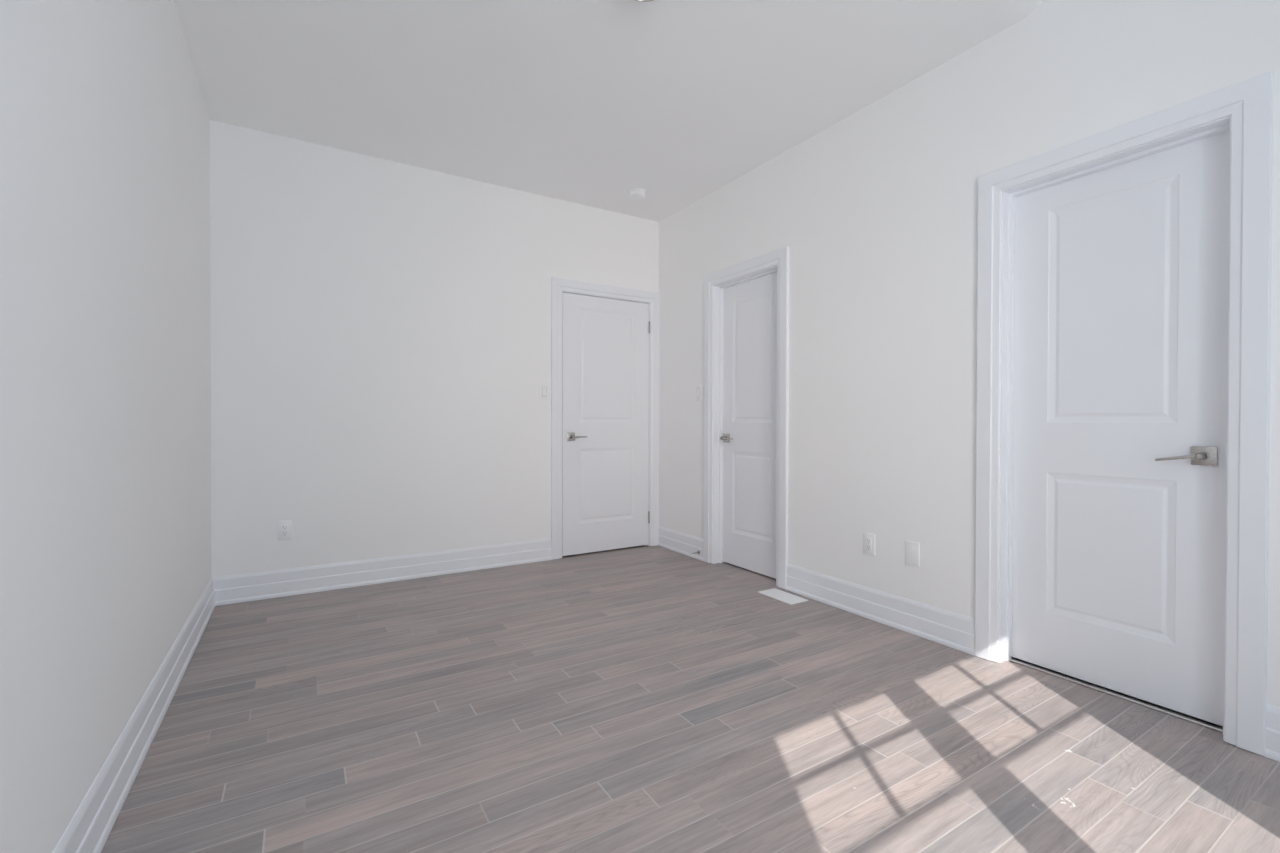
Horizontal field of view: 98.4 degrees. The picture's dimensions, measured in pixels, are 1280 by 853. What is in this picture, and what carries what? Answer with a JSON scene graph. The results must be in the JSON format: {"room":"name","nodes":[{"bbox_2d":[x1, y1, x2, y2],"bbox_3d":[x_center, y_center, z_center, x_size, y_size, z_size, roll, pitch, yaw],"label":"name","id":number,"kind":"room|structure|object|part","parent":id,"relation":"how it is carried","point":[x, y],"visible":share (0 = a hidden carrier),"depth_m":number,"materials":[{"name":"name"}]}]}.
{"room":"empty bedroom","nodes":[
{"label":"empty bedroom","id":0,"kind":"room"},
{"bbox_2d":[0,0,211,852],"bbox_3d":[-1.255,-0.441,1.077,0.140,3.150,4.975,0,1,-31],"label":"wall","id":1,"kind":"structure","parent":0,"point":[106,555],"depth_m":1.35,"materials":[{"name":"paint"}]},
{"bbox_2d":[53,578,215,852],"bbox_3d":[-1.190,0.952,1.130,0.020,0.160,4.695,0,1,-31],"label":"baseboard","id":2,"kind":"structure","parent":1,"relation":"attached to","point":[89,829],"depth_m":1.61,"materials":[{"name":"paint"}]},
{"bbox_2d":[210,120,658,576],"bbox_3d":[-1.168,-0.464,3.965,3.024,3.150,0.140,0,1,-31],"label":"wall","id":3,"kind":"structure","parent":0,"point":[381,328],"depth_m":3.56,"materials":[{"name":"paint"}]},
{"bbox_2d":[278,520,291,540],"bbox_3d":[-2.122,0.621,3.304,0.072,0.117,0.009,0,1,-31],"label":"power outlet","id":4,"kind":"object","parent":3,"relation":"attached to","point":[284,527],"visible":1,"depth_m":3.30,"materials":[{"name":"white plastic"}]},
{"bbox_2d":[282,525,287,535],"bbox_3d":[-2.121,0.621,3.303,0.034,0.068,0.004,0,1,-31],"label":"receptacle","id":5,"kind":"object","parent":4,"relation":"attached to","point":[284,527],"depth_m":3.30,"materials":[{"name":"white plastic"}]},
{"bbox_2d":[212,538,551,605],"bbox_3d":[-1.545,0.931,3.653,2.048,0.160,0.020,0,1,-31],"label":"baseboard","id":6,"kind":"structure","parent":3,"relation":"attached to","point":[239,588],"depth_m":3.54,"materials":[{"name":"paint"}]},
{"bbox_2d":[540,384,548,399],"bbox_3d":[-0.718,-0.262,4.154,0.072,0.117,0.011,0,1,-31],"label":"light switch","id":7,"kind":"object","parent":3,"relation":"attached to","point":[544,388],"visible":1,"depth_m":4.15,"materials":[{"name":"white plastic"}]},
{"bbox_2d":[551,277,659,559],"bbox_3d":[-0.291,-0.061,4.494,0.974,2.138,0.160,0,1,-31],"label":"door frame","id":8,"kind":"structure","parent":3,"relation":"attached to","point":[558,285],"depth_m":4.30,"materials":[{"name":"paint"}]},
{"bbox_2d":[562,292,649,555],"bbox_3d":[-0.252,-0.016,4.438,0.788,2.023,0.089,0,1,-31],"label":"door","id":9,"kind":"structure","parent":3,"relation":"in","point":[605,355],"depth_m":4.43,"materials":[{"name":"paint"}]},
{"bbox_3d":[-0.533,0.079,4.274,0.065,0.065,0.008,0,1,-31],"label":"handle","id":10,"kind":"part","parent":9,"relation":"part of","materials":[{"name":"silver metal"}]},
{"bbox_2d":[173,0,1043,221],"bbox_3d":[0.097,-1.935,1.891,3.304,0.450,4.975,0,1,-31],"label":"ceiling","id":11,"kind":"structure","parent":0,"point":[590,103],"depth_m":2.69,"materials":[{"name":"paint"}]},
{"bbox_2d":[628,188,646,199],"bbox_3d":[-0.019,-1.702,4.065,0.134,0.051,0.134,0,1,-31],"label":"smoke detector","id":12,"kind":"object","parent":11,"relation":"attached to","point":[634,193],"visible":1,"depth_m":4.02,"materials":[{"name":"white plastic"}]},
{"bbox_2d":[101,545,1279,852],"bbox_3d":[0.191,1.087,2.337,3.914,0.120,5.692,0,1,-31],"label":"floor","id":13,"kind":"structure","parent":0,"point":[643,698],"depth_m":1.80,"materials":[{"name":"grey wood"}]},
{"bbox_2d":[759,588,808,604],"bbox_3d":[0.857,1.018,3.322,0.143,0.004,0.274,0,1,-31],"label":"floor vent","id":14,"kind":"object","parent":13,"relation":"in","point":[780,595],"visible":1,"depth_m":3.30,"materials":[{"name":"white metal"}]},
{"bbox_2d":[1010,657,1222,732],"bbox_3d":[1.829,1.027,2.165,0.080,0.008,0.683,0,1,-31],"label":"threshold","id":15,"kind":"object","parent":13,"relation":"on","point":[1198,721],"visible":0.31,"depth_m":2.10,"materials":[{"name":"silver metal"}]},
{"bbox_2d":[659,0,1279,707],"bbox_3d":[1.444,-0.449,2.729,0.140,3.150,4.975,0,1,-31],"label":"wall","id":16,"kind":"structure","parent":0,"point":[876,211],"depth_m":2.75,"materials":[{"name":"paint"}]},
{"bbox_2d":[658,526,703,560],"bbox_3d":[0.315,0.929,4.426,0.020,0.160,0.644,0,1,-31],"label":"baseboard","id":17,"kind":"structure","parent":16,"relation":"attached to","point":[679,542],"depth_m":4.40,"materials":[{"name":"paint"}]},
{"bbox_2d":[696,385,701,399],"bbox_3d":[0.447,-0.260,4.213,0.011,0.117,0.072,0,1,-31],"label":"light switch","id":18,"kind":"object","parent":16,"relation":"attached to","point":[698,387],"visible":1,"depth_m":4.21,"materials":[{"name":"white plastic"}]},
{"bbox_2d":[703,246,788,588],"bbox_3d":[0.760,-0.053,3.828,0.160,2.138,0.826,0,1,-31],"label":"door frame","id":19,"kind":"structure","parent":16,"relation":"attached to","point":[715,283],"depth_m":4.01,"materials":[{"name":"paint"}]},
{"bbox_2d":[720,272,776,578],"bbox_3d":[0.770,-0.010,3.834,0.089,2.028,0.629,0,1,-31],"label":"door","id":20,"kind":"structure","parent":16,"relation":"in","point":[749,438],"depth_m":3.85,"materials":[{"name":"paint"}]},
{"bbox_3d":[0.636,0.085,4.063,0.008,0.065,0.065,0,1,-31],"label":"handle","id":21,"kind":"part","parent":20,"relation":"part of","materials":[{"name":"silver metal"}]},
{"bbox_2d":[863,532,874,555],"bbox_3d":[1.223,0.628,2.953,0.009,0.117,0.072,0,1,-31],"label":"power outlet","id":22,"kind":"object","parent":16,"relation":"attached to","point":[868,538],"visible":1,"depth_m":2.95,"materials":[{"name":"white plastic"}]},
{"bbox_2d":[866,537,870,550],"bbox_3d":[1.222,0.628,2.952,0.004,0.068,0.034,0,1,-31],"label":"receptacle","id":23,"kind":"object","parent":22,"relation":"attached to","point":[868,539],"depth_m":2.95,"materials":[{"name":"white plastic"}]},
{"bbox_2d":[785,564,974,655],"bbox_3d":[1.210,0.942,2.963,0.020,0.160,1.134,0,1,-31],"label":"baseboard","id":24,"kind":"structure","parent":16,"relation":"attached to","point":[956,631],"depth_m":2.85,"materials":[{"name":"paint"}]},
{"bbox_2d":[905,540,918,566],"bbox_3d":[1.351,0.630,2.744,0.007,0.117,0.072,0,1,-31],"label":"blank wall plate","id":25,"kind":"object","parent":16,"relation":"attached to","point":[911,548],"visible":1,"depth_m":2.74,"materials":[{"name":"white plastic"}]},
{"bbox_2d":[1012,130,1228,725],"bbox_3d":[1.804,0.004,2.140,0.093,2.025,0.677,0,1,-31],"label":"door","id":26,"kind":"structure","parent":16,"relation":"in","point":[1120,292],"depth_m":2.10,"materials":[{"name":"paint"}]},
{"bbox_3d":[1.883,0.110,1.942,0.014,0.030,0.110,0,1,-31],"label":"lever","id":27,"kind":"part","parent":26,"relation":"part of","materials":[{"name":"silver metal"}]},
{"bbox_3d":[1.952,0.102,1.913,0.008,0.065,0.065,0,1,-31],"label":"handle","id":28,"kind":"part","parent":26,"relation":"part of","materials":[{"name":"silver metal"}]},
{"bbox_2d":[975,71,1273,755],"bbox_3d":[1.796,-0.038,2.135,0.160,2.138,0.874,0,1,-31],"label":"door frame","id":29,"kind":"structure","parent":16,"relation":"attached to","point":[1244,108],"depth_m":1.80,"materials":[{"name":"paint"}]},
{"bbox_2d":[1264,704,1279,761],"bbox_3d":[2.280,0.958,1.215,0.020,0.160,1.217,0,1,-31],"label":"baseboard","id":30,"kind":"structure","parent":16,"relation":"attached to","point":[1272,730],"depth_m":1.72,"materials":[{"name":"paint"}]}
]}

